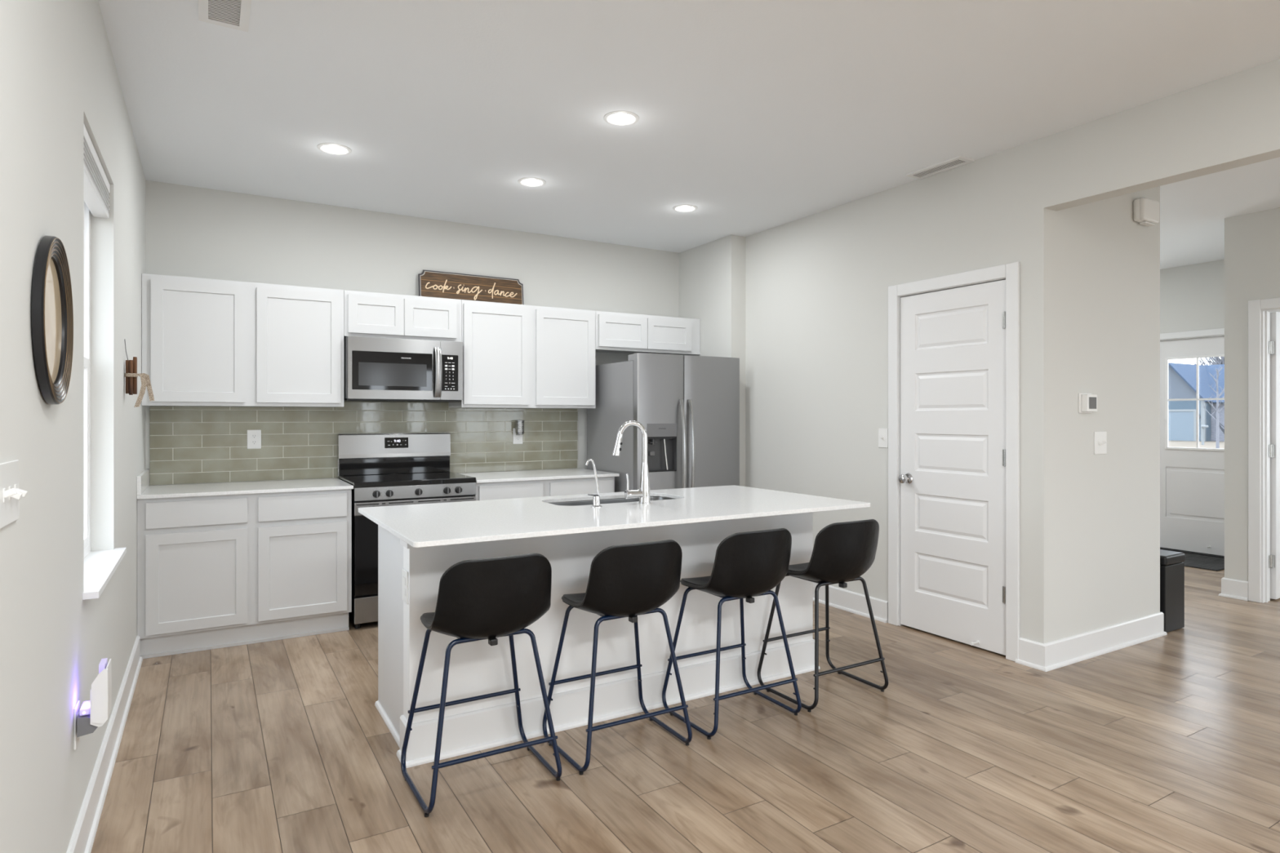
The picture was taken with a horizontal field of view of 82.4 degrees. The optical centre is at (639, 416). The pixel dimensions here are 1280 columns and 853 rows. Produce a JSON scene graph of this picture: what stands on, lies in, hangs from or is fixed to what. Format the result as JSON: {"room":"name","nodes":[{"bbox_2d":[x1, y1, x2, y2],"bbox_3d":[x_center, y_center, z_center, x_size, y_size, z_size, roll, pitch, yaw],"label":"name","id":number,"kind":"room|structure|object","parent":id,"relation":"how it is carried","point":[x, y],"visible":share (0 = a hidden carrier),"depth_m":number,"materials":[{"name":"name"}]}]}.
{"room":"kitchen","nodes":[
{"label":"kitchen","id":0,"kind":"room"},
{"bbox_2d":[0,0,145,852],"bbox_3d":[-0.688,-0.067,0.383,0.140,2.743,9.639,0,0,-31],"label":"wall","id":1,"kind":"structure","parent":0,"point":[59,76],"depth_m":1.87,"materials":[{"name":"white paint"}]},
{"bbox_2d":[0,459,27,528],"bbox_3d":[-1.182,0.145,1.381,0.024,0.118,0.164,0,0,-31],"label":"light switch","id":2,"kind":"object","parent":1,"relation":"attached to","point":[11,494],"visible":1,"depth_m":1.37,"materials":[{"name":"white plastic"}]},
{"bbox_2d":[31,235,73,404],"bbox_3d":[-1.392,-0.226,1.737,0.024,0.396,0.396,0,0,-31],"label":"round mirror","id":3,"kind":"object","parent":1,"relation":"attached to","point":[51,297],"visible":1,"depth_m":1.74,"materials":[{"name":"black mirror"}]},
{"bbox_2d":[73,700,79,750],"bbox_3d":[-1.617,0.887,2.102,0.009,0.118,0.074,0,0,-31],"label":"wall outlet","id":4,"kind":"object","parent":1,"relation":"attached to","point":[76,711],"visible":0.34,"depth_m":2.07,"materials":[{"name":"white plastic"}]},
{"bbox_2d":[76,657,111,737],"bbox_3d":[-1.576,0.809,2.112,0.072,0.192,0.096,0,0,-31],"label":"light","id":5,"kind":"object","parent":1,"relation":"attached to","point":[93,713],"visible":1,"depth_m":2.08,"materials":[{"name":"white plastic"}]},
{"bbox_2d":[84,124,109,217],"bbox_3d":[-1.944,-0.760,2.571,0.063,0.349,0.813,0,0,-31],"label":"window blind","id":6,"kind":"object","parent":1,"relation":"attached to","point":[96,184],"visible":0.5,"depth_m":2.62,"materials":[{"name":"white paint"}]},
{"bbox_2d":[66,635,142,852],"bbox_3d":[-0.457,1.238,0.153,0.026,0.133,8.728,0,0,-31],"label":"baseboard","id":7,"kind":"structure","parent":1,"relation":"attached to","point":[84,833],"depth_m":2.58,"materials":[{"name":"white paint"}]},
{"bbox_2d":[82,200,126,599],"bbox_3d":[-1.952,-0.190,2.566,0.175,1.491,0.875,0,0,-31],"label":"window","id":8,"kind":"structure","parent":1,"relation":"in","point":[100,566],"depth_m":2.83,"materials":[{"name":"white plastic"}]},
{"bbox_2d":[124,338,154,407],"bbox_3d":[-2.283,-0.196,3.322,0.125,0.309,0.058,0,0,10],"label":"bundle","id":9,"kind":"object","parent":1,"relation":"attached to","point":[131,375],"visible":1,"depth_m":3.32,"materials":[{"name":"brown wood"}]},
{"bbox_2d":[145,180,679,485],"bbox_3d":[0.610,-0.067,6.666,8.488,2.743,0.140,0,0,-31],"label":"wall","id":10,"kind":"structure","parent":0,"point":[191,231],"depth_m":5.11,"materials":[{"name":"white paint"}]},
{"bbox_2d":[142,273,343,406],"bbox_3d":[-2.454,-0.439,4.574,1.080,0.754,0.343,0,0,-31],"label":"upper cabinet","id":11,"kind":"object","parent":10,"relation":"attached to","point":[206,341],"visible":1,"depth_m":4.40,"materials":[{"name":"white paint"}]},
{"bbox_2d":[149,401,577,485],"bbox_3d":[-1.746,0.154,5.185,2.881,0.532,0.012,0,0,-31],"label":"tile backsplash","id":12,"kind":"structure","parent":10,"relation":"attached to","point":[188,445],"depth_m":4.93,"materials":[{"name":"green tile"}]},
{"bbox_2d":[247,430,261,448],"bbox_3d":[-2.497,0.149,4.730,0.080,0.122,0.009,0,0,-31],"label":"wall outlet","id":13,"kind":"object","parent":12,"relation":"attached to","point":[254,437],"visible":1,"depth_m":4.73,"materials":[{"name":"white plastic"}]},
{"bbox_2d":[251,440,257,444],"bbox_3d":[-2.495,0.169,4.727,0.034,0.029,0.003,0,0,-31],"label":"receptacle","id":14,"kind":"object","parent":13,"relation":"attached to","point":[253,442],"depth_m":4.73,"materials":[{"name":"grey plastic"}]},
{"bbox_2d":[251,434,257,438],"bbox_3d":[-2.495,0.129,4.727,0.034,0.029,0.003,0,0,-31],"label":"receptacle","id":15,"kind":"object","parent":13,"relation":"attached to","point":[253,436],"depth_m":4.73,"materials":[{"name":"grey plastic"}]},
{"bbox_2d":[512,428,522,444],"bbox_3d":[-0.943,0.153,5.647,0.080,0.122,0.009,0,0,-31],"label":"wall outlet","id":16,"kind":"object","parent":12,"relation":"attached to","point":[517,439],"visible":0.76,"depth_m":5.64,"materials":[{"name":"white plastic"}]},
{"bbox_2d":[515,420,524,435],"bbox_3d":[-0.923,0.087,5.612,0.070,0.116,0.072,0,0,-31],"label":"night light","id":17,"kind":"object","parent":16,"relation":"attached to","point":[519,425],"visible":1,"depth_m":5.58,"materials":[{"name":"silver metal"}]},
{"bbox_2d":[343,289,461,342],"bbox_3d":[-1.656,-0.668,5.045,0.768,0.297,0.343,0,0,-31],"label":"upper cabinet","id":18,"kind":"object","parent":10,"relation":"attached to","point":[366,314],"visible":0.87,"depth_m":4.88,"materials":[{"name":"white paint"}]},
{"bbox_2d":[343,336,462,402],"bbox_3d":[-1.629,-0.308,4.998,0.750,0.412,0.427,0,0,-31],"label":"microwave","id":19,"kind":"object","parent":18,"relation":"attached to","point":[375,369],"visible":1,"depth_m":4.84,"materials":[{"name":"grey metal"}]},
{"bbox_2d":[448,299,595,408],"bbox_3d":[-0.873,-0.439,5.508,1.049,0.754,0.343,0,0,-31],"label":"upper cabinet","id":20,"kind":"object","parent":10,"relation":"attached to","point":[515,356],"visible":0.98,"depth_m":5.34,"materials":[{"name":"white paint"}]},
{"bbox_2d":[417,269,524,304],"bbox_3d":[-1.245,-0.937,5.444,0.794,0.240,0.037,0,0,-31],"label":"wooden sign","id":21,"kind":"object","parent":20,"relation":"on","point":[437,284],"visible":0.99,"depth_m":5.43,"materials":[{"name":"brown wood"}]},
{"bbox_2d":[595,311,700,355],"bbox_3d":[0.004,-0.668,6.026,0.984,0.297,0.343,0,0,-31],"label":"upper cabinet","id":22,"kind":"object","parent":10,"relation":"attached to","point":[615,332],"visible":0.97,"depth_m":5.87,"materials":[{"name":"white paint"}]},
{"bbox_2d":[90,566,1279,852],"bbox_3d":[2.966,1.365,2.541,8.648,0.120,9.659,0,0,-31],"label":"floor","id":23,"kind":"structure","parent":0,"point":[1170,743],"depth_m":2.79,"materials":[{"name":"brown wood"}]},
{"bbox_2d":[137,488,351,658],"bbox_3d":[-2.378,0.873,4.443,1.079,0.864,0.647,0,0,-31],"label":"base cabinet","id":24,"kind":"object","parent":23,"relation":"on","point":[214,571],"visible":0.94,"depth_m":4.14,"materials":[{"name":"white paint"}]},
{"bbox_2d":[136,468,353,499],"bbox_3d":[-2.372,0.380,4.439,1.086,0.121,0.659,0,0,-31],"label":"countertop","id":25,"kind":"structure","parent":24,"relation":"on","point":[144,491],"depth_m":4.27,"materials":[{"name":"white stone"}]},
{"bbox_2d":[337,432,475,628],"bbox_3d":[-1.558,0.713,4.879,0.764,1.184,0.699,0,0,-31],"label":"range","id":26,"kind":"object","parent":23,"relation":"on","point":[362,455],"visible":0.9,"depth_m":4.75,"materials":[{"name":"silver metal"}]},
{"bbox_2d":[339,471,475,488],"bbox_3d":[-1.559,0.419,4.885,0.758,0.032,0.596,0,0,-31],"label":"cooktop","id":27,"kind":"object","parent":26,"relation":"in","point":[360,479],"depth_m":4.74,"materials":[{"name":"black glass"}]},
{"bbox_2d":[400,553,562,817],"bbox_3d":[-0.571,0.889,2.631,0.488,0.831,0.419,0,0,-31],"label":"bar stool","id":28,"kind":"object","parent":23,"relation":"on","point":[491,598],"visible":1,"depth_m":2.48,"materials":[{"name":"black plastic"}]},
{"bbox_2d":[473,476,614,500],"bbox_3d":[-0.794,0.873,5.378,1.049,0.864,0.647,0,0,-31],"label":"base cabinet","id":29,"kind":"object","parent":23,"relation":"on","point":[553,487],"visible":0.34,"depth_m":5.08,"materials":[{"name":"white paint"}]},
{"bbox_2d":[458,468,619,483],"bbox_3d":[-0.782,0.431,5.378,1.076,0.020,0.659,0,0,-31],"label":"countertop","id":30,"kind":"structure","parent":29,"relation":"on","point":[562,473],"depth_m":5.27,"materials":[{"name":"white stone"}]},
{"bbox_2d":[374,511,820,768],"bbox_3d":[-0.149,0.867,3.538,2.094,0.874,0.695,0,0,-31],"label":"kitchen island","id":31,"kind":"object","parent":23,"relation":"on","point":[409,577],"visible":0.6,"depth_m":3.10,"materials":[{"name":"white paint"}]},
{"bbox_2d":[402,568,408,604],"bbox_3d":[-0.897,0.648,2.789,0.008,0.122,0.080,0,0,-31],"label":"outlet","id":32,"kind":"object","parent":31,"relation":"attached to","point":[405,571],"depth_m":2.77,"materials":[{"name":"white plastic"}]},
{"bbox_2d":[358,484,870,547],"bbox_3d":[-0.086,0.421,3.381,2.134,0.018,1.053,0,0,-31],"label":"island countertop","id":33,"kind":"structure","parent":31,"relation":"on","point":[435,524],"depth_m":3.14,"materials":[{"name":"white stone"}]},
{"bbox_2d":[585,458,602,507],"bbox_3d":[-0.207,0.302,3.323,0.073,0.219,0.052,0,0,-31],"label":"water tap","id":34,"kind":"object","parent":33,"relation":"on","point":[596,498],"visible":1,"depth_m":3.32,"materials":[{"name":"silver metal"}]},
{"bbox_2d":[549,496,673,506],"bbox_3d":[-0.127,0.533,3.645,0.736,0.206,0.340,0,0,-31],"label":"sink","id":35,"kind":"object","parent":33,"relation":"in","point":[652,498],"visible":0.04,"depth_m":3.80,"materials":[{"name":"silver metal"}]},
{"bbox_2d":[611,420,650,503],"bbox_3d":[-0.039,0.216,3.450,0.188,0.392,0.067,0,0,-15],"label":"kitchen faucet","id":36,"kind":"object","parent":33,"relation":"on","point":[643,494],"visible":1,"depth_m":3.45,"materials":[{"name":"silver metal"}]},
{"bbox_2d":[542,539,692,775],"bbox_3d":[-0.089,0.889,2.911,0.488,0.831,0.419,0,0,-31],"label":"bar stool","id":37,"kind":"object","parent":23,"relation":"on","point":[630,580],"visible":1,"depth_m":2.75,"materials":[{"name":"black plastic"}]},
{"bbox_2d":[586,352,739,492],"bbox_3d":[0.193,0.426,5.747,0.922,1.757,0.880,0,0,-31],"label":"refrigerator","id":38,"kind":"object","parent":23,"relation":"on","point":[687,406],"visible":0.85,"depth_m":5.42,"materials":[{"name":"grey metal"}]},
{"bbox_2d":[662,528,801,739],"bbox_3d":[0.404,0.889,3.203,0.488,0.831,0.419,0,0,-31],"label":"bar stool","id":39,"kind":"object","parent":23,"relation":"on","point":[748,565],"visible":1,"depth_m":3.05,"materials":[{"name":"black plastic"}]},
{"bbox_2d":[757,519,888,711],"bbox_3d":[0.873,0.889,3.476,0.488,0.831,0.419,0,0,-31],"label":"bar stool","id":40,"kind":"object","parent":23,"relation":"on","point":[842,552],"visible":0.93,"depth_m":3.32,"materials":[{"name":"black plastic"}]},
{"bbox_2d":[1160,549,1185,632],"bbox_3d":[3.036,1.070,4.805,0.248,0.462,0.859,0,0,-31],"label":"bench","id":41,"kind":"object","parent":23,"relation":"on","point":[1171,564],"visible":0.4,"depth_m":4.43,"materials":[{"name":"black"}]},
{"bbox_2d":[1162,549,1224,571],"bbox_3d":[4.912,1.299,6.720,0.675,0.010,0.925,0,0,-31],"label":"doormat","id":42,"kind":"object","parent":23,"relation":"on","point":[1196,561],"visible":0.24,"depth_m":6.50,"materials":[{"name":"grey fabric"}]},
{"bbox_2d":[97,0,1279,269],"bbox_3d":[2.966,-1.498,2.541,8.648,0.120,9.659,0,0,-31],"label":"ceiling","id":43,"kind":"structure","parent":0,"point":[757,116],"depth_m":3.31,"materials":[{"name":"white paint"}]},
{"bbox_2d":[198,0,251,31],"bbox_3d":[-1.439,-1.434,2.533,0.158,0.008,0.345,0,0,-31],"label":"ceiling vent","id":44,"kind":"object","parent":43,"relation":"in","point":[233,14],"visible":1,"depth_m":2.60,"materials":[{"name":"white plastic"}]},
{"bbox_2d":[317,142,351,155],"bbox_3d":[-1.642,-1.435,3.928,0.170,0.007,0.170,0,0,-31],"label":"recessed light","id":45,"kind":"object","parent":43,"relation":"in","point":[329,148],"visible":1,"depth_m":3.92,"materials":[{"name":"white plastic"}]},
{"bbox_2d":[517,177,546,186],"bbox_3d":[-0.663,-1.435,4.482,0.170,0.007,0.170,0,0,-31],"label":"recessed light","id":46,"kind":"object","parent":43,"relation":"in","point":[527,181],"visible":1,"depth_m":4.47,"materials":[{"name":"white plastic"}]},
{"bbox_2d":[604,111,639,125],"bbox_3d":[-0.090,-1.435,3.524,0.170,0.007,0.170,0,0,-31],"label":"recessed light","id":47,"kind":"object","parent":43,"relation":"in","point":[615,117],"visible":1,"depth_m":3.51,"materials":[{"name":"white plastic"}]},
{"bbox_2d":[672,204,697,212],"bbox_3d":[0.311,-1.435,5.047,0.170,0.007,0.170,0,0,-31],"label":"recessed light","id":48,"kind":"object","parent":43,"relation":"in","point":[682,208],"visible":1,"depth_m":5.04,"materials":[{"name":"white plastic"}]},
{"bbox_2d":[905,155,974,179],"bbox_3d":[1.729,-1.434,4.224,0.130,0.008,0.365,0,0,-31],"label":"ceiling vent","id":49,"kind":"object","parent":43,"relation":"in","point":[959,161],"visible":1,"depth_m":4.21,"materials":[{"name":"white plastic"}]},
{"bbox_2d":[679,58,1279,644],"bbox_3d":[2.834,-0.067,2.463,0.258,2.743,9.359,0,0,-31],"label":"wall","id":50,"kind":"structure","parent":0,"point":[802,304],"depth_m":4.61,"materials":[{"name":"white paint"}]},
{"bbox_2d":[878,428,888,448],"bbox_3d":[1.542,0.139,4.653,0.024,0.121,0.078,0,0,-31],"label":"light switch","id":51,"kind":"object","parent":50,"relation":"attached to","point":[882,433],"visible":1,"depth_m":4.65,"materials":[{"name":"white plastic"}]},
{"bbox_2d":[888,262,1019,662],"bbox_3d":[1.819,0.243,4.259,0.178,2.124,0.861,0,0,-31],"label":"door","id":52,"kind":"structure","parent":50,"relation":"in","point":[953,340],"depth_m":4.21,"materials":[{"name":"white paint"}]},
{"bbox_2d":[1056,186,1159,639],"bbox_3d":[1.839,-0.067,5.467,1.084,2.743,3.175,0,0,-31],"label":"wall","id":53,"kind":"structure","parent":0,"point":[1108,263],"depth_m":4.07,"materials":[{"name":"white paint"}]},
{"bbox_2d":[813,582,1167,671],"bbox_3d":[1.796,1.238,5.426,1.251,0.133,3.201,0,0,-31],"label":"baseboard","id":54,"kind":"structure","parent":53,"relation":"attached to","point":[1071,650],"depth_m":4.08,"materials":[{"name":"white paint"}]},
{"bbox_2d":[1078,392,1097,413],"bbox_3d":[2.418,-0.071,3.942,0.122,0.108,0.041,0,0,-31],"label":"thermostat","id":55,"kind":"object","parent":53,"relation":"attached to","point":[1087,402],"visible":1,"depth_m":3.92,"materials":[{"name":"white plastic"}]},
{"bbox_2d":[1093,431,1106,454],"bbox_3d":[2.546,0.147,4.027,0.122,0.124,0.024,0,0,-31],"label":"light switch","id":56,"kind":"object","parent":53,"relation":"attached to","point":[1100,437],"visible":1,"depth_m":4.03,"materials":[{"name":"white plastic"}]},
{"bbox_2d":[1133,197,1159,226],"bbox_3d":[2.932,-1.183,4.233,0.189,0.141,0.062,0,0,-31],"label":"door chime","id":57,"kind":"object","parent":53,"relation":"attached to","point":[1145,211],"visible":1,"depth_m":4.20,"materials":[{"name":"white plastic"}]},
{"bbox_2d":[1139,221,1155,226],"bbox_3d":[2.946,-1.118,4.244,0.110,0.011,0.033,0,0,-31],"label":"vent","id":58,"kind":"object","parent":57,"relation":"attached to","point":[1144,223],"depth_m":4.23,"materials":[{"name":"white plastic"}]},
{"bbox_2d":[1160,259,1224,333],"bbox_3d":[5.819,-0.067,6.056,0.140,2.743,6.209,0,0,-31],"label":"wall","id":59,"kind":"structure","parent":0,"point":[1192,296],"depth_m":6.91,"materials":[{"name":"white paint"}]},
{"bbox_2d":[1160,328,1224,556],"bbox_3d":[5.290,0.248,6.926,0.166,2.113,1.041,0,0,-31],"label":"door","id":60,"kind":"structure","parent":59,"relation":"in","point":[1192,479],"depth_m":6.95,"materials":[{"name":"white paint"}]},
{"bbox_2d":[1160,547,1224,558],"bbox_3d":[5.297,1.297,6.930,0.150,0.014,0.904,0,0,-31],"label":"trim","id":61,"kind":"structure","parent":59,"relation":"attached to","point":[1160,548],"depth_m":6.90,"materials":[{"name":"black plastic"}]},
{"bbox_2d":[1224,207,1279,581],"bbox_3d":[6.591,-0.067,2.970,1.670,2.743,6.410,0,0,-31],"label":"wall","id":62,"kind":"structure","parent":0,"point":[1251,240],"depth_m":5.23,"materials":[{"name":"white paint"}]},
{"bbox_2d":[1218,577,1248,600],"bbox_3d":[6.573,1.238,2.974,1.696,0.133,6.436,0,0,-31],"label":"baseboard","id":63,"kind":"structure","parent":62,"relation":"attached to","point":[1230,588],"depth_m":5.24,"materials":[{"name":"white paint"}]},
{"bbox_2d":[1248,297,1279,603],"bbox_3d":[4.932,0.244,5.000,0.916,2.121,0.935,0,0,-31],"label":"door","id":64,"kind":"structure","parent":62,"relation":"in","point":[1264,326],"depth_m":5.15,"materials":[{"name":"white paint"}]},
{"label":"outside","id":65,"kind":"structure","parent":0,"visible":0},
{"bbox_2d":[1168,440,1224,448],"bbox_3d":[26.811,1.705,33.259,200.000,0.100,150.000,0,0,-31],"label":"ground","id":66,"kind":"structure","parent":65,"point":[1208,444],"depth_m":45.10,"materials":[{"name":"white snow"}]},
{"bbox_2d":[1168,362,1224,441],"bbox_3d":[46.554,-1.075,48.696,10.300,5.640,20.497,0,0,-31],"label":"house","id":67,"kind":"structure","parent":66,"relation":"on","point":[1182,378],"depth_m":52.24,"materials":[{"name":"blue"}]},
{"bbox_2d":[1200,425,1208,444],"bbox_3d":[34.223,1.140,44.305,0.400,1.190,0.280,0,0,-31],"label":"mailbox","id":68,"kind":"object","parent":66,"relation":"on","point":[1202,426],"visible":0.96,"depth_m":44.33,"materials":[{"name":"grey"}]},
{"bbox_2d":[1191,356,1224,364],"bbox_3d":[50.713,-2.921,63.163,4.790,9.354,5.028,0,0,-31],"label":"bare tree","id":69,"kind":"object","parent":66,"relation":"on","point":[1216,360],"visible":0.09,"depth_m":63.33,"materials":[{"name":"grey plant"}]},
{"bbox_2d":[1201,366,1224,448],"bbox_3d":[29.600,-0.445,37.423,1.229,4.322,1.054,0,0,-2],"label":"sapling","id":70,"kind":"object","parent":66,"relation":"on","point":[1217,446],"visible":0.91,"depth_m":37.39,"materials":[{"name":"grey plant"}]},
{"bbox_2d":[1214,416,1224,434],"bbox_3d":[37.794,0.707,46.599,1.965,2.109,1.997,0,0,-31],"label":"shrub","id":71,"kind":"object","parent":66,"relation":"on","point":[1220,427],"visible":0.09,"depth_m":46.94,"materials":[{"name":"grey plant"}]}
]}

